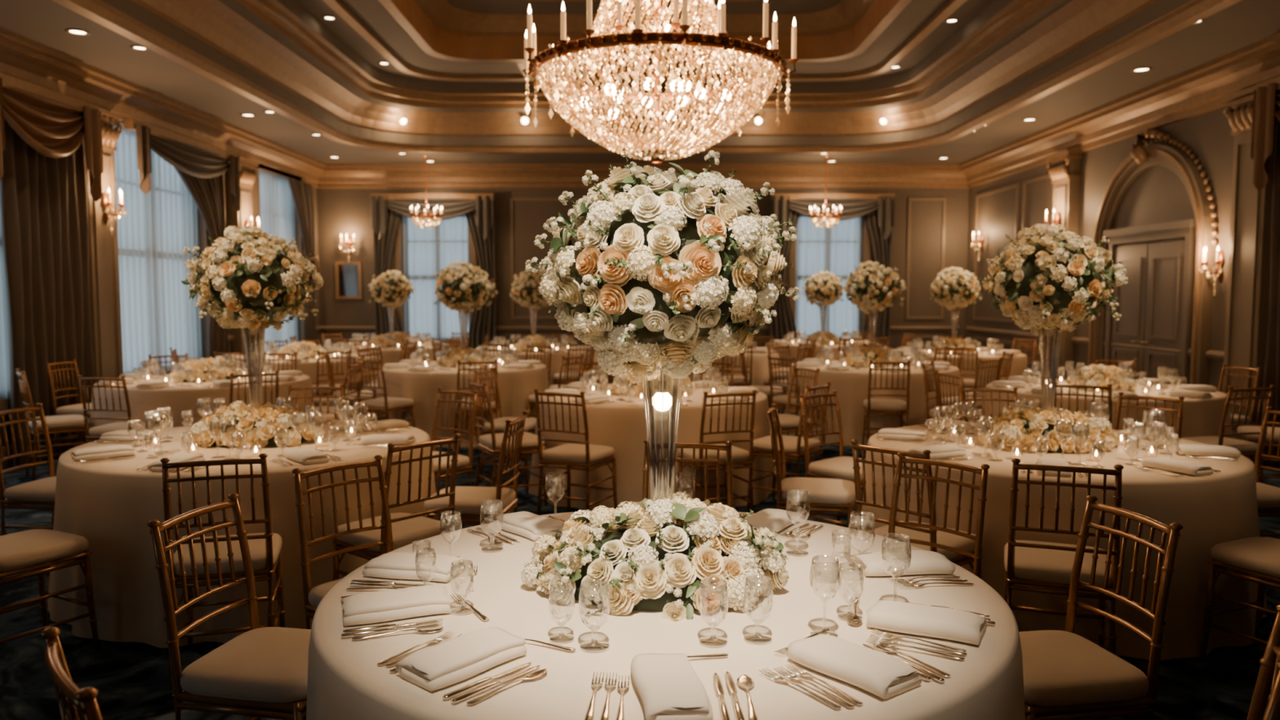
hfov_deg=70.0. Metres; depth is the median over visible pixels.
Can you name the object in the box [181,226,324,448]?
floral centerpiece
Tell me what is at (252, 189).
trim
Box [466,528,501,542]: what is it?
spoon
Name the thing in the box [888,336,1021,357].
place settings
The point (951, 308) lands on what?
vase
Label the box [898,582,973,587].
fork
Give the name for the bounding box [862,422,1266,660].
banquet table
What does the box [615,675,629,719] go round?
fork
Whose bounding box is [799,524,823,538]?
fork
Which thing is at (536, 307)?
vase
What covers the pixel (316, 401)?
dining chair
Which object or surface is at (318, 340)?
dining chair
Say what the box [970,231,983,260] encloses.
wall sconce
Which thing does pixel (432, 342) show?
dining chair
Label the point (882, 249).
drape
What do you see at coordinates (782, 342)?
place settings
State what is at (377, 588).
spoon
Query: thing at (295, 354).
dining chair
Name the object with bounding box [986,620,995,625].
knife
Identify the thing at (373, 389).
dining chair
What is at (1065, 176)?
pilaster
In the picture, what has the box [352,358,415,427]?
dining chair
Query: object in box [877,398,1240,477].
place settings
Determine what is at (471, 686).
knife
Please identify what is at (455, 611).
water goblet
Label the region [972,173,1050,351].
trim
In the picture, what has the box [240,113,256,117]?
recessed light
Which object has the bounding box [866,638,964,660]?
fork
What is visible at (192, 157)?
swag
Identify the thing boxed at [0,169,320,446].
wall
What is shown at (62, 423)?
dining chair
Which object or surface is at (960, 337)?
dining chair
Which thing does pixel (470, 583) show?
fork
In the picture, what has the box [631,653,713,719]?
napkin
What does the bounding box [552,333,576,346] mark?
dining chair
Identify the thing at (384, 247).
drape
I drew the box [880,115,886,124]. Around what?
lamp
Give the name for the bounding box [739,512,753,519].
knife
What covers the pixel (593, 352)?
dining chair
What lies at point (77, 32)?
recessed light
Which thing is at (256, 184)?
window
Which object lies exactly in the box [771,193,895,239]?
swag
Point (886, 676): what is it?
napkin
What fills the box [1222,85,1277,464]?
pilaster
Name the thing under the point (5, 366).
sheer curtain
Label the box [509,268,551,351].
floral centerpiece
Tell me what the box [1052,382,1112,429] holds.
dining chair
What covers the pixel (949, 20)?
recessed light
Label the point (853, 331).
dining chair
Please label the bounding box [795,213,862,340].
sheer curtain
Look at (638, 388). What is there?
flower arrangement
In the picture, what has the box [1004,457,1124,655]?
dining chair
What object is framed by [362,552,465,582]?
napkin
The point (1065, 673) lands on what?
dining chair
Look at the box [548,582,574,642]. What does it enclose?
water goblet
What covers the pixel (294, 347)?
flower arrangement
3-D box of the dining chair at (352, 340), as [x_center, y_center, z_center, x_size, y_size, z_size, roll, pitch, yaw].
[-3.982,0.177,12.535,0.410,0.918,0.488,1,4,10]
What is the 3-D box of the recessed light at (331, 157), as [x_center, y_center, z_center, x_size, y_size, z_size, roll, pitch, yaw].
[-4.950,-3.281,14.802,0.186,0.012,0.186,0,4,0]
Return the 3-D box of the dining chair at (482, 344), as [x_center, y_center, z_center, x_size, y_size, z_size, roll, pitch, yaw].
[-1.772,0.233,11.769,0.410,0.918,0.488,1,4,13]
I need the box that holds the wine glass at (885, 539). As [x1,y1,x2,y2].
[880,533,911,601]
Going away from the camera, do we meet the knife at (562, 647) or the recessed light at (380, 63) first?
the knife at (562, 647)
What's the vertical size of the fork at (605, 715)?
0.008 m
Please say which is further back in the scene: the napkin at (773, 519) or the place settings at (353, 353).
the place settings at (353, 353)
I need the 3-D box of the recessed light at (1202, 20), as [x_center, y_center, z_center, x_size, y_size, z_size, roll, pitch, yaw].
[4.500,-2.747,7.421,0.150,0.012,0.150,0,4,0]
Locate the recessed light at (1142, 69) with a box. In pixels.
[1131,66,1152,72]
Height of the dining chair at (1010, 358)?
0.918 m
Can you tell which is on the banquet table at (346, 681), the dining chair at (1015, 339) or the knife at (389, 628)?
the knife at (389, 628)
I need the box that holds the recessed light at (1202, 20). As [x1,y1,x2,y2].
[1191,18,1204,25]
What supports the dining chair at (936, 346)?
on the floor
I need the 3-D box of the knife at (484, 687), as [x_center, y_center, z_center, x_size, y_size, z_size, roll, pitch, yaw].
[-0.287,0.651,1.846,0.019,0.007,0.230,4,5,40]
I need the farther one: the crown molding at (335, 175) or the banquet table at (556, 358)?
the crown molding at (335, 175)
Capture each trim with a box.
[209,173,258,352]
[510,197,946,352]
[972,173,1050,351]
[1088,127,1217,385]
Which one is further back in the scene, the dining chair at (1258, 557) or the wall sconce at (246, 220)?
the wall sconce at (246, 220)
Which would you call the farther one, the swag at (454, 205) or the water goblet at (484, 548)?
the swag at (454, 205)
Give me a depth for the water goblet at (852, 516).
2.63 m
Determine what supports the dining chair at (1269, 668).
on the floor
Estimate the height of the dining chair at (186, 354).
0.918 m
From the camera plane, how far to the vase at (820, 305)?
14.47 m
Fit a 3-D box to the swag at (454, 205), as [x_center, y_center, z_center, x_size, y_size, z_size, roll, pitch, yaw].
[-3.550,-2.443,15.611,2.100,0.800,0.187,0,4,0]
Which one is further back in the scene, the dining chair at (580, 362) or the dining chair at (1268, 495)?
the dining chair at (580, 362)
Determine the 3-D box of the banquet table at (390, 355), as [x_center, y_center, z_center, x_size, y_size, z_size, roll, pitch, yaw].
[-3.747,0.163,13.837,1.947,0.742,1.935,0,4,-1]
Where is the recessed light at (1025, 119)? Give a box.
[1022,118,1037,121]
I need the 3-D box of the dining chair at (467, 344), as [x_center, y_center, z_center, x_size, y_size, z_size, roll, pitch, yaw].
[-2.263,0.273,11.211,0.410,0.918,0.488,-1,4,-16]
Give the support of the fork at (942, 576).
on the banquet table at (346, 681)
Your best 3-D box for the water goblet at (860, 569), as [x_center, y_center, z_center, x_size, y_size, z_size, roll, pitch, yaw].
[0.513,0.563,2.227,0.062,0.128,0.062,0,4,0]
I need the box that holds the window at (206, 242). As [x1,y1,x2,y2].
[112,117,210,375]
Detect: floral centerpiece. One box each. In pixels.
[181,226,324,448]
[368,270,414,346]
[433,260,497,368]
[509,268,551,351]
[520,147,799,621]
[799,271,844,344]
[840,261,906,368]
[928,266,982,354]
[976,223,1128,453]
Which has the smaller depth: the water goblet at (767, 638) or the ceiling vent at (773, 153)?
the water goblet at (767, 638)
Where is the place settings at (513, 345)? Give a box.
[475,334,591,353]
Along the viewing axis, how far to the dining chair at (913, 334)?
14.72 m
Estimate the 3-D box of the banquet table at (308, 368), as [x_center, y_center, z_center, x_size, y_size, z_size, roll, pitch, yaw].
[-4.198,0.342,11.355,1.949,0.742,1.939,-1,4,-11]
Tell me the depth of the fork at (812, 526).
3.00 m
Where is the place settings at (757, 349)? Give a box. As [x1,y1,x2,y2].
[691,340,772,355]
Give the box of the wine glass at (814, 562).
[809,555,840,637]
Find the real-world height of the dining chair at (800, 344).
0.918 m
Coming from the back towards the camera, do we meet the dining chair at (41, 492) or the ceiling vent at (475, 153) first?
the ceiling vent at (475, 153)
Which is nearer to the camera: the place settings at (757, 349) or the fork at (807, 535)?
the fork at (807, 535)
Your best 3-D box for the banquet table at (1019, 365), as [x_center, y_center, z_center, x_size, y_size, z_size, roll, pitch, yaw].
[4.198,0.277,12.252,1.949,0.742,1.939,1,4,8]
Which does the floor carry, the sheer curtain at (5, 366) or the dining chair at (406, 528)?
the dining chair at (406, 528)
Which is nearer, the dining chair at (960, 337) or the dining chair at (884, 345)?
the dining chair at (884, 345)
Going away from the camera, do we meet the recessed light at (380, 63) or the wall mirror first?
the recessed light at (380, 63)
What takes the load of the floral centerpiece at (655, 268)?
on the banquet table at (346, 681)
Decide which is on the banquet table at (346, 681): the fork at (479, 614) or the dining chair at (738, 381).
the fork at (479, 614)
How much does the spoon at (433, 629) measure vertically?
0.008 m
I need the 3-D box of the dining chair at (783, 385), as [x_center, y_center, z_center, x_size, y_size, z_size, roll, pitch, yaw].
[1.819,0.288,11.012,0.410,0.918,0.488,-3,5,-37]
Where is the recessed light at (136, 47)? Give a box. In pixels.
[130,44,148,50]
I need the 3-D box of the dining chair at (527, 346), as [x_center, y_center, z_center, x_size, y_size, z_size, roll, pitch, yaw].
[-1.343,0.281,11.107,0.410,0.918,0.488,2,5,29]
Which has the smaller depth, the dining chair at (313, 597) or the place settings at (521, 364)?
the dining chair at (313, 597)
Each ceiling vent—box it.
[475,153,513,154]
[773,153,811,154]
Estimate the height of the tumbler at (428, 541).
0.072 m
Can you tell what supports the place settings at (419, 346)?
on the banquet table at (390, 355)
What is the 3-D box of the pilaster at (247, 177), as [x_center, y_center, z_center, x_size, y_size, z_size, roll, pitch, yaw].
[-5.479,-1.075,12.706,0.237,3.390,0.642,0,4,0]
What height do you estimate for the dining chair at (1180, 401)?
0.918 m
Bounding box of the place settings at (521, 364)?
[383,345,541,372]
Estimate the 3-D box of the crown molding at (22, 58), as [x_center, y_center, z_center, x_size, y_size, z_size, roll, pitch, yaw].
[-5.460,-2.443,5.839,0.280,0.390,20.000,0,4,0]
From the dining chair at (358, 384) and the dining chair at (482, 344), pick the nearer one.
the dining chair at (358, 384)
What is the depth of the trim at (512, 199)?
15.89 m
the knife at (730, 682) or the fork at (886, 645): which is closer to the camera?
the knife at (730, 682)
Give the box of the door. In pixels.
[1102,218,1195,385]
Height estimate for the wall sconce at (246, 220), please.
0.487 m
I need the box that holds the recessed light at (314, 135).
[311,133,321,136]
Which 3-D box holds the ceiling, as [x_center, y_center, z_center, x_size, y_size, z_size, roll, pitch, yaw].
[0.050,-3.221,5.783,11.299,1.290,19.999,0,4,0]
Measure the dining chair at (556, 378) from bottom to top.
0.918 m
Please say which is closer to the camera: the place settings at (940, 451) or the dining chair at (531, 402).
the place settings at (940, 451)
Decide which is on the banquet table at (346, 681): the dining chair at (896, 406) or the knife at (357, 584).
the knife at (357, 584)
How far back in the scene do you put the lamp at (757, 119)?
13.46 m
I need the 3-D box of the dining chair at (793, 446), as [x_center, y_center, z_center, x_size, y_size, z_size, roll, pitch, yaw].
[1.074,0.611,6.544,0.488,0.918,0.410,3,5,36]
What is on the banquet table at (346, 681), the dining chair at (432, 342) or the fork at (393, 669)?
the fork at (393, 669)
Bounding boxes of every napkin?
[341,585,451,626]
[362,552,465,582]
[395,626,526,691]
[493,511,564,541]
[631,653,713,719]
[744,508,801,533]
[786,634,921,699]
[853,550,955,576]
[866,600,986,644]
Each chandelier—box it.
[409,155,443,228]
[521,0,799,163]
[808,155,842,228]
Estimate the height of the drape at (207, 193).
3.330 m
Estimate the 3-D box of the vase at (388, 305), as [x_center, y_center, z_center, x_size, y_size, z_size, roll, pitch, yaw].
[-3.750,-0.523,13.798,0.144,0.623,0.144,-2,5,-27]
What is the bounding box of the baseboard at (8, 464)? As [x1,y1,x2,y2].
[0,444,16,470]
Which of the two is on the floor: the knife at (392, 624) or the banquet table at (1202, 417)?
the banquet table at (1202, 417)
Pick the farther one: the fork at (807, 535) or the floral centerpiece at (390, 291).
the floral centerpiece at (390, 291)
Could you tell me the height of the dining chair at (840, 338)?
0.918 m
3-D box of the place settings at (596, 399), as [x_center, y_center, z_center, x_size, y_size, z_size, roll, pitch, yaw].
[0.100,0.167,7.231,1.680,0.198,1.680,0,4,4]
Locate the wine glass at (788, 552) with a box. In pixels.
[785,489,810,555]
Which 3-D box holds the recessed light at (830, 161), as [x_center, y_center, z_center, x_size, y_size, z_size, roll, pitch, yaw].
[3.200,-3.314,15.251,0.186,0.012,0.186,0,4,0]
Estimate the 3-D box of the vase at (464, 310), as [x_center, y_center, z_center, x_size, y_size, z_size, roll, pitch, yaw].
[-1.930,-0.249,10.008,0.144,0.623,0.144,4,6,45]
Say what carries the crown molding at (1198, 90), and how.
attached to the wall at (1157, 195)
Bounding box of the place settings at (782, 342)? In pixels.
[768,329,877,346]
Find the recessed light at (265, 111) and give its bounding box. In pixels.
[263,110,275,113]
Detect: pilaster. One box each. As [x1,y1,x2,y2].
[84,107,124,383]
[226,155,258,355]
[1045,149,1084,378]
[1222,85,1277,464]
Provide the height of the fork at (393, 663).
0.008 m
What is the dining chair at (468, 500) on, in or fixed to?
on the floor
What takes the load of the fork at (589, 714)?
on the banquet table at (346, 681)
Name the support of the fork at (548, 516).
on the banquet table at (346, 681)
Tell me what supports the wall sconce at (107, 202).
attached to the pilaster at (104, 278)
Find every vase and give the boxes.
[241,324,265,408]
[387,304,395,334]
[457,308,468,348]
[529,305,537,336]
[642,359,682,524]
[819,304,826,331]
[867,308,879,348]
[951,307,959,339]
[1038,325,1062,411]
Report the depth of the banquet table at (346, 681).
2.07 m
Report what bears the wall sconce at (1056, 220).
attached to the pilaster at (1065, 176)
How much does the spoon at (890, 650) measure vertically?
0.008 m
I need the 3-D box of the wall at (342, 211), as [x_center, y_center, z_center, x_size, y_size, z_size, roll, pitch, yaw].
[0.050,-2.221,16.006,11.800,5.200,0.250,0,4,0]
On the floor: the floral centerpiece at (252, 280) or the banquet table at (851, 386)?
the banquet table at (851, 386)
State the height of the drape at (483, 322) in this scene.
3.230 m
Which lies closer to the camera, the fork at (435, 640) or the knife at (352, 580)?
the fork at (435, 640)
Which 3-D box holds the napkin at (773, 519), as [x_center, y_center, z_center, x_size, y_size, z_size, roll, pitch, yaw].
[0.433,0.544,3.080,0.136,0.045,0.256,3,5,34]
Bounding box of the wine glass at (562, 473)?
[545,471,565,524]
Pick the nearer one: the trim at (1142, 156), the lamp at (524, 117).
the trim at (1142, 156)
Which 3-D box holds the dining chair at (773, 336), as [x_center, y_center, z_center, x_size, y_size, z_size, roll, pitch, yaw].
[1.724,0.100,13.611,0.410,0.918,0.488,3,5,37]
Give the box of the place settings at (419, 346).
[334,331,448,349]
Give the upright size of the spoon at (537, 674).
0.008 m
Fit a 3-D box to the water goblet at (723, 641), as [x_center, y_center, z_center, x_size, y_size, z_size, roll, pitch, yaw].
[0.166,0.569,2.067,0.067,0.138,0.067,0,4,0]
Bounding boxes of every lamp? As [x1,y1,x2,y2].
[400,115,407,124]
[520,114,529,124]
[753,114,763,124]
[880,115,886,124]
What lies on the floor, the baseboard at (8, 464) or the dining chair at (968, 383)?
the dining chair at (968, 383)
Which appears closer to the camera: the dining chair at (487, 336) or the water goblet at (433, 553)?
the water goblet at (433, 553)
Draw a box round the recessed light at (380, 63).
[378,62,390,65]
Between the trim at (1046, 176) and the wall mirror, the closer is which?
the trim at (1046, 176)
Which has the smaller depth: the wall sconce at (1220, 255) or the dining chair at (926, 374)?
the dining chair at (926, 374)
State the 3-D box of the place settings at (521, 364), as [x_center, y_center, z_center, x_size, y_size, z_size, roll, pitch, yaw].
[-1.930,-0.035,10.024,1.680,0.198,1.680,3,5,37]
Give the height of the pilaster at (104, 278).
3.390 m
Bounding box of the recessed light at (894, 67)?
[891,65,901,69]
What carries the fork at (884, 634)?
on the banquet table at (346, 681)
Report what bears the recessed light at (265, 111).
in the ceiling
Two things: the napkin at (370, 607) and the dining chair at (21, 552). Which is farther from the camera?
the dining chair at (21, 552)
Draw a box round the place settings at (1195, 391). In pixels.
[991,360,1217,399]
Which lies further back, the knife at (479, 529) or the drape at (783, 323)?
the drape at (783, 323)
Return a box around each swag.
[0,71,103,202]
[124,118,239,213]
[369,193,494,239]
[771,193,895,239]
[1250,75,1279,191]
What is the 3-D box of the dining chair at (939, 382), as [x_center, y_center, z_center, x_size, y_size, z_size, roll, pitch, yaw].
[2.674,0.551,7.379,0.488,0.918,0.410,-1,4,-13]
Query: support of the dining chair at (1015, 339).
on the floor
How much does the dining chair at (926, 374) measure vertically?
0.918 m
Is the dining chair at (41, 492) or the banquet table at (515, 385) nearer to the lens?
the dining chair at (41, 492)
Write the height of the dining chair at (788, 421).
0.918 m
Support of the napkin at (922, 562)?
on the banquet table at (346, 681)
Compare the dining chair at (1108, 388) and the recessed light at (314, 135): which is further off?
the recessed light at (314, 135)
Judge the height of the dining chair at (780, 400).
0.918 m
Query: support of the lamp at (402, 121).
attached to the ceiling
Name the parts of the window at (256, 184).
trim rail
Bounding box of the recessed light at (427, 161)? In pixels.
[424,160,435,162]
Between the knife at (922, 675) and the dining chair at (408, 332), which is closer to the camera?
the knife at (922, 675)
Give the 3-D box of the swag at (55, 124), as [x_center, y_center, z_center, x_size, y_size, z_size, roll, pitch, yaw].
[-5.327,-1.910,7.482,0.187,0.950,3.100,0,4,0]
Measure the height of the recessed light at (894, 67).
0.012 m
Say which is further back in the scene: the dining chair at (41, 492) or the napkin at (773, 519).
the dining chair at (41, 492)
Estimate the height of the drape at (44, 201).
3.330 m
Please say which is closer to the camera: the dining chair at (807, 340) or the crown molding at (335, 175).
the dining chair at (807, 340)
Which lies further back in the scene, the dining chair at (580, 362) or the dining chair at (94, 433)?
the dining chair at (580, 362)
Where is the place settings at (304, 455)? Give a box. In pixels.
[70,396,417,471]
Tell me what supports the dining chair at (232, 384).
on the floor
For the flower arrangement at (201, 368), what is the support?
on the banquet table at (179, 397)
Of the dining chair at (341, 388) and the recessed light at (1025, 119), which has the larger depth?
the recessed light at (1025, 119)
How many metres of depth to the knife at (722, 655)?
1.98 m
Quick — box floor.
[0,382,1279,719]
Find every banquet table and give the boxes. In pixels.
[47,419,439,648]
[89,372,314,442]
[224,353,377,420]
[306,510,1025,719]
[328,342,452,367]
[373,360,549,448]
[481,346,600,386]
[528,383,777,511]
[654,348,780,407]
[764,341,881,394]
[782,360,960,446]
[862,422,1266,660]
[897,349,1027,416]
[981,378,1232,438]
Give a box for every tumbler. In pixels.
[412,539,431,554]
[831,529,852,560]
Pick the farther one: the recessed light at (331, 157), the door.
the recessed light at (331, 157)
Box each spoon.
[346,586,397,590]
[351,626,444,639]
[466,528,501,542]
[466,668,546,704]
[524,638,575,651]
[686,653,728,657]
[736,674,758,719]
[847,597,862,625]
[873,642,950,676]
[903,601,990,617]
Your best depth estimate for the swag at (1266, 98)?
7.92 m
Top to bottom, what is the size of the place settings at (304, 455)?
0.198 m
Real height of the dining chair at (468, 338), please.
0.918 m
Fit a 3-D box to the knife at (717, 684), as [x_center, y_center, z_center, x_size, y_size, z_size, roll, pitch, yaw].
[0.158,0.655,1.782,0.019,0.007,0.230,0,4,-1]
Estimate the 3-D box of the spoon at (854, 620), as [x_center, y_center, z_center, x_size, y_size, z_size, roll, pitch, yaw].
[0.534,0.620,2.264,0.037,0.008,0.206,1,4,15]
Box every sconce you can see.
[102,187,126,236]
[245,216,259,236]
[338,233,356,262]
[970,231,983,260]
[1044,208,1059,226]
[1198,245,1223,295]
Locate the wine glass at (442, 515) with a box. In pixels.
[440,511,462,555]
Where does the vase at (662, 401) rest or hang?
on the floral centerpiece at (655, 268)
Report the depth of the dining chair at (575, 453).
6.03 m
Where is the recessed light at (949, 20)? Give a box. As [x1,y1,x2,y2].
[945,18,959,23]
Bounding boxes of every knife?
[341,622,442,637]
[342,618,443,633]
[350,582,408,588]
[351,579,433,586]
[442,662,531,699]
[450,665,540,702]
[475,527,513,543]
[480,525,519,541]
[712,672,730,719]
[724,671,745,719]
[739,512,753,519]
[862,644,944,682]
[917,671,931,680]
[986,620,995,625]
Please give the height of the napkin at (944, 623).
0.045 m
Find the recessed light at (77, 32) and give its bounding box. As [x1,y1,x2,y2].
[64,28,90,35]
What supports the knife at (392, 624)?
on the banquet table at (346, 681)
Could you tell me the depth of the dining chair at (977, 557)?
3.47 m
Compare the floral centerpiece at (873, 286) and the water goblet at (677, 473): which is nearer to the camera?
the water goblet at (677, 473)
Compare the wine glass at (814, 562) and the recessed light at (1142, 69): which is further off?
the recessed light at (1142, 69)
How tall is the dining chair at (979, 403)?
0.918 m
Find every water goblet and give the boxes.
[414,547,436,585]
[449,559,474,613]
[480,499,503,551]
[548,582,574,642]
[578,578,609,650]
[675,472,694,498]
[698,577,728,645]
[743,574,773,642]
[837,561,863,619]
[848,511,875,568]
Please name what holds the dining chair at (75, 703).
on the floor
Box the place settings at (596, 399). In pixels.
[544,366,759,406]
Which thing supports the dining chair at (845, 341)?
on the floor
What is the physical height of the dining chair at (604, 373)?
0.918 m
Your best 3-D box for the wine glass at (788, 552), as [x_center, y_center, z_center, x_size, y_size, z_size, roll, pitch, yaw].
[0.479,0.493,2.777,0.074,0.188,0.074,0,4,0]
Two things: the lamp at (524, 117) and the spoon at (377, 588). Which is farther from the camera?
the lamp at (524, 117)
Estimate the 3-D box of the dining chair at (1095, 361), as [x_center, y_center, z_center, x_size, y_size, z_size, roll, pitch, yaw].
[4.484,0.456,8.685,0.410,0.918,0.488,3,5,32]
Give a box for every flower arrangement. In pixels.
[168,355,245,382]
[276,340,325,359]
[606,371,695,396]
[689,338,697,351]
[1066,363,1137,392]
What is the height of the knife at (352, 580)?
0.007 m
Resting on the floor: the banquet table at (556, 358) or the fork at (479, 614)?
the banquet table at (556, 358)
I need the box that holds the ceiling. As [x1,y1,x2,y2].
[0,0,1279,163]
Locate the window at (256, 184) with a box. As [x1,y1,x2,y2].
[227,163,319,351]
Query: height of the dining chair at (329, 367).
0.918 m
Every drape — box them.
[0,118,95,466]
[174,167,229,358]
[287,177,319,344]
[371,208,402,335]
[465,194,497,349]
[769,195,799,341]
[862,208,892,350]
[1261,119,1279,468]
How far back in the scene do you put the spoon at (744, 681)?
1.81 m
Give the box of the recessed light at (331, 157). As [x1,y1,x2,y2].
[328,155,340,158]
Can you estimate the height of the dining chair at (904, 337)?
0.918 m
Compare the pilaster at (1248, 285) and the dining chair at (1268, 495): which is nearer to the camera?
the dining chair at (1268, 495)
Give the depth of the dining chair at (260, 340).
12.49 m
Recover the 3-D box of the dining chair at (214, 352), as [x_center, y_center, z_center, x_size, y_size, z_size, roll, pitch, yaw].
[-4.418,0.349,10.162,0.410,0.918,0.488,1,4,10]
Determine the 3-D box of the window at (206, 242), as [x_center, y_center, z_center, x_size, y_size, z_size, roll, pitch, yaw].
[-5.680,-1.238,10.739,0.240,2.960,2.200,0,4,0]
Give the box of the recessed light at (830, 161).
[826,160,837,162]
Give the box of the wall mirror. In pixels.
[334,261,362,298]
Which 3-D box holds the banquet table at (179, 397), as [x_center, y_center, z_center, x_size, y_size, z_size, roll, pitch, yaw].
[-4.002,0.552,8.461,1.949,0.742,1.939,-2,5,-31]
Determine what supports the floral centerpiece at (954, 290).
on the banquet table at (1019, 365)
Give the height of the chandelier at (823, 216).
1.150 m
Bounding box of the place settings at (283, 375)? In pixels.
[99,354,302,388]
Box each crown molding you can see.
[0,27,326,188]
[317,163,968,188]
[959,32,1279,188]
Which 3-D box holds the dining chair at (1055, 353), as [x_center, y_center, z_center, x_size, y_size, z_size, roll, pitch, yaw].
[4.794,0.274,11.196,0.410,0.918,0.488,-2,5,-29]
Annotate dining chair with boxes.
[0,403,56,578]
[0,528,99,650]
[15,368,89,481]
[40,626,102,719]
[47,359,91,460]
[77,375,161,443]
[147,353,188,374]
[147,493,311,719]
[160,453,285,689]
[168,347,179,369]
[213,351,247,368]
[229,370,279,407]
[258,339,288,353]
[262,351,297,371]
[286,384,344,419]
[288,335,297,342]
[291,454,393,719]
[301,361,364,420]
[302,338,320,347]
[311,349,352,417]
[313,354,364,420]
[321,332,342,351]
[324,351,373,421]
[332,433,460,580]
[343,338,368,352]
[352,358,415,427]
[355,346,383,420]
[368,344,416,419]
[386,331,410,337]
[404,340,417,359]
[423,410,528,525]
[431,340,444,360]
[431,386,478,526]
[438,343,468,355]
[448,337,469,350]
[450,331,468,348]
[453,359,498,454]
[467,378,547,506]
[474,367,536,484]
[481,342,511,359]
[484,333,488,344]
[524,344,552,387]
[527,354,583,417]
[533,388,617,515]
[549,347,595,388]
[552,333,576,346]
[553,342,593,385]
[579,360,619,384]
[597,370,626,384]
[599,350,613,384]
[642,440,733,510]
[676,389,756,513]
[694,360,734,386]
[714,344,753,386]
[739,352,782,431]
[746,381,831,517]
[751,335,774,350]
[766,344,791,410]
[766,403,855,528]
[767,355,825,443]
[768,342,813,408]
[776,365,820,469]
[779,337,817,394]
[799,390,865,529]
[837,337,864,359]
[843,338,848,356]
[843,343,874,357]
[850,439,982,579]
[851,329,873,341]
[862,360,911,444]
[863,342,885,349]
[867,336,888,350]
[887,452,990,577]
[901,335,914,346]
[902,332,914,346]
[920,360,981,420]
[933,345,964,373]
[934,335,961,343]
[934,370,989,422]
[942,357,1002,418]
[944,346,978,388]
[958,386,1018,422]
[964,351,1014,419]
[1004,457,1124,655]
[1012,337,1036,376]
[1018,495,1182,719]
[1031,345,1057,378]
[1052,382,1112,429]
[1093,357,1137,381]
[1114,391,1184,438]
[1181,384,1275,512]
[1199,537,1279,661]
[1217,364,1261,462]
[1236,425,1279,478]
[1246,604,1279,719]
[1253,405,1279,537]
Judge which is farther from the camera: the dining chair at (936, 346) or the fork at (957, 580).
the dining chair at (936, 346)
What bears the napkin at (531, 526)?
on the banquet table at (346, 681)
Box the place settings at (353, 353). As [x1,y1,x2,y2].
[227,339,372,362]
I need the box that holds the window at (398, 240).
[395,215,476,345]
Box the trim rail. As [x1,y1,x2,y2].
[965,326,1224,360]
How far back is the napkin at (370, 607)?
2.23 m
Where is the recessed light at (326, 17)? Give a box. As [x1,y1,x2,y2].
[322,15,336,20]
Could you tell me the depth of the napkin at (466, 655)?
1.89 m
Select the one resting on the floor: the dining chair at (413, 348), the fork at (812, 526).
the dining chair at (413, 348)
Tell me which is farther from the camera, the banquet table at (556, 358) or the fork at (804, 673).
the banquet table at (556, 358)
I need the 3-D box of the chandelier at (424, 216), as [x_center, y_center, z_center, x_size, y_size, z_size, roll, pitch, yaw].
[-3.450,-2.706,14.743,0.560,1.150,0.536,0,4,0]
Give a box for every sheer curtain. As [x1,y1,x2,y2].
[0,205,10,398]
[113,124,203,373]
[258,169,298,353]
[403,214,471,340]
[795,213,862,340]
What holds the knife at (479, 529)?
on the banquet table at (346, 681)
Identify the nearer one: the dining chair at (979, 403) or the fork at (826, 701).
the fork at (826, 701)
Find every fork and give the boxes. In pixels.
[377,631,454,665]
[385,634,462,666]
[389,667,396,672]
[449,593,488,620]
[466,565,477,591]
[546,515,565,522]
[583,671,604,719]
[600,672,617,719]
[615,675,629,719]
[759,667,841,708]
[773,628,830,654]
[773,666,854,707]
[778,523,809,536]
[785,524,816,537]
[785,662,862,705]
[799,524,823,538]
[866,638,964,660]
[869,634,967,655]
[871,628,966,652]
[888,575,959,582]
[893,579,968,584]
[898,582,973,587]
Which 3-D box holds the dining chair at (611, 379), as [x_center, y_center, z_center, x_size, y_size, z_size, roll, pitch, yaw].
[-0.474,0.102,13.583,0.488,0.918,0.410,-3,5,-32]
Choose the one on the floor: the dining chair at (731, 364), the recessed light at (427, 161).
the dining chair at (731, 364)
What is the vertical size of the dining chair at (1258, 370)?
0.918 m
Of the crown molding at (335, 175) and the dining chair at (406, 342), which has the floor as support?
the dining chair at (406, 342)
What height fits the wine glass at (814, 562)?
0.179 m
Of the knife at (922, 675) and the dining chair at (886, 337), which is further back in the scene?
the dining chair at (886, 337)
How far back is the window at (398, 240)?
15.88 m
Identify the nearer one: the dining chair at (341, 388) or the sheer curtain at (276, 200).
the dining chair at (341, 388)
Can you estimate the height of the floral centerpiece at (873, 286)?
1.158 m
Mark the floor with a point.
(131, 679)
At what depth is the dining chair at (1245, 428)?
6.94 m
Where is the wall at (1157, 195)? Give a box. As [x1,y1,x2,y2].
[964,106,1235,391]
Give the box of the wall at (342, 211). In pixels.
[316,188,968,352]
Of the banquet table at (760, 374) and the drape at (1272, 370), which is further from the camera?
the banquet table at (760, 374)
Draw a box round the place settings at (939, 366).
[795,345,951,372]
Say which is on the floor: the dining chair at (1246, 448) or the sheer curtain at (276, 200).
the dining chair at (1246, 448)
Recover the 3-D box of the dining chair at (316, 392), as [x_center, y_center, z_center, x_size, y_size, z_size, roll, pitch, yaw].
[-3.513,0.335,10.356,0.410,0.918,0.488,-3,5,-34]

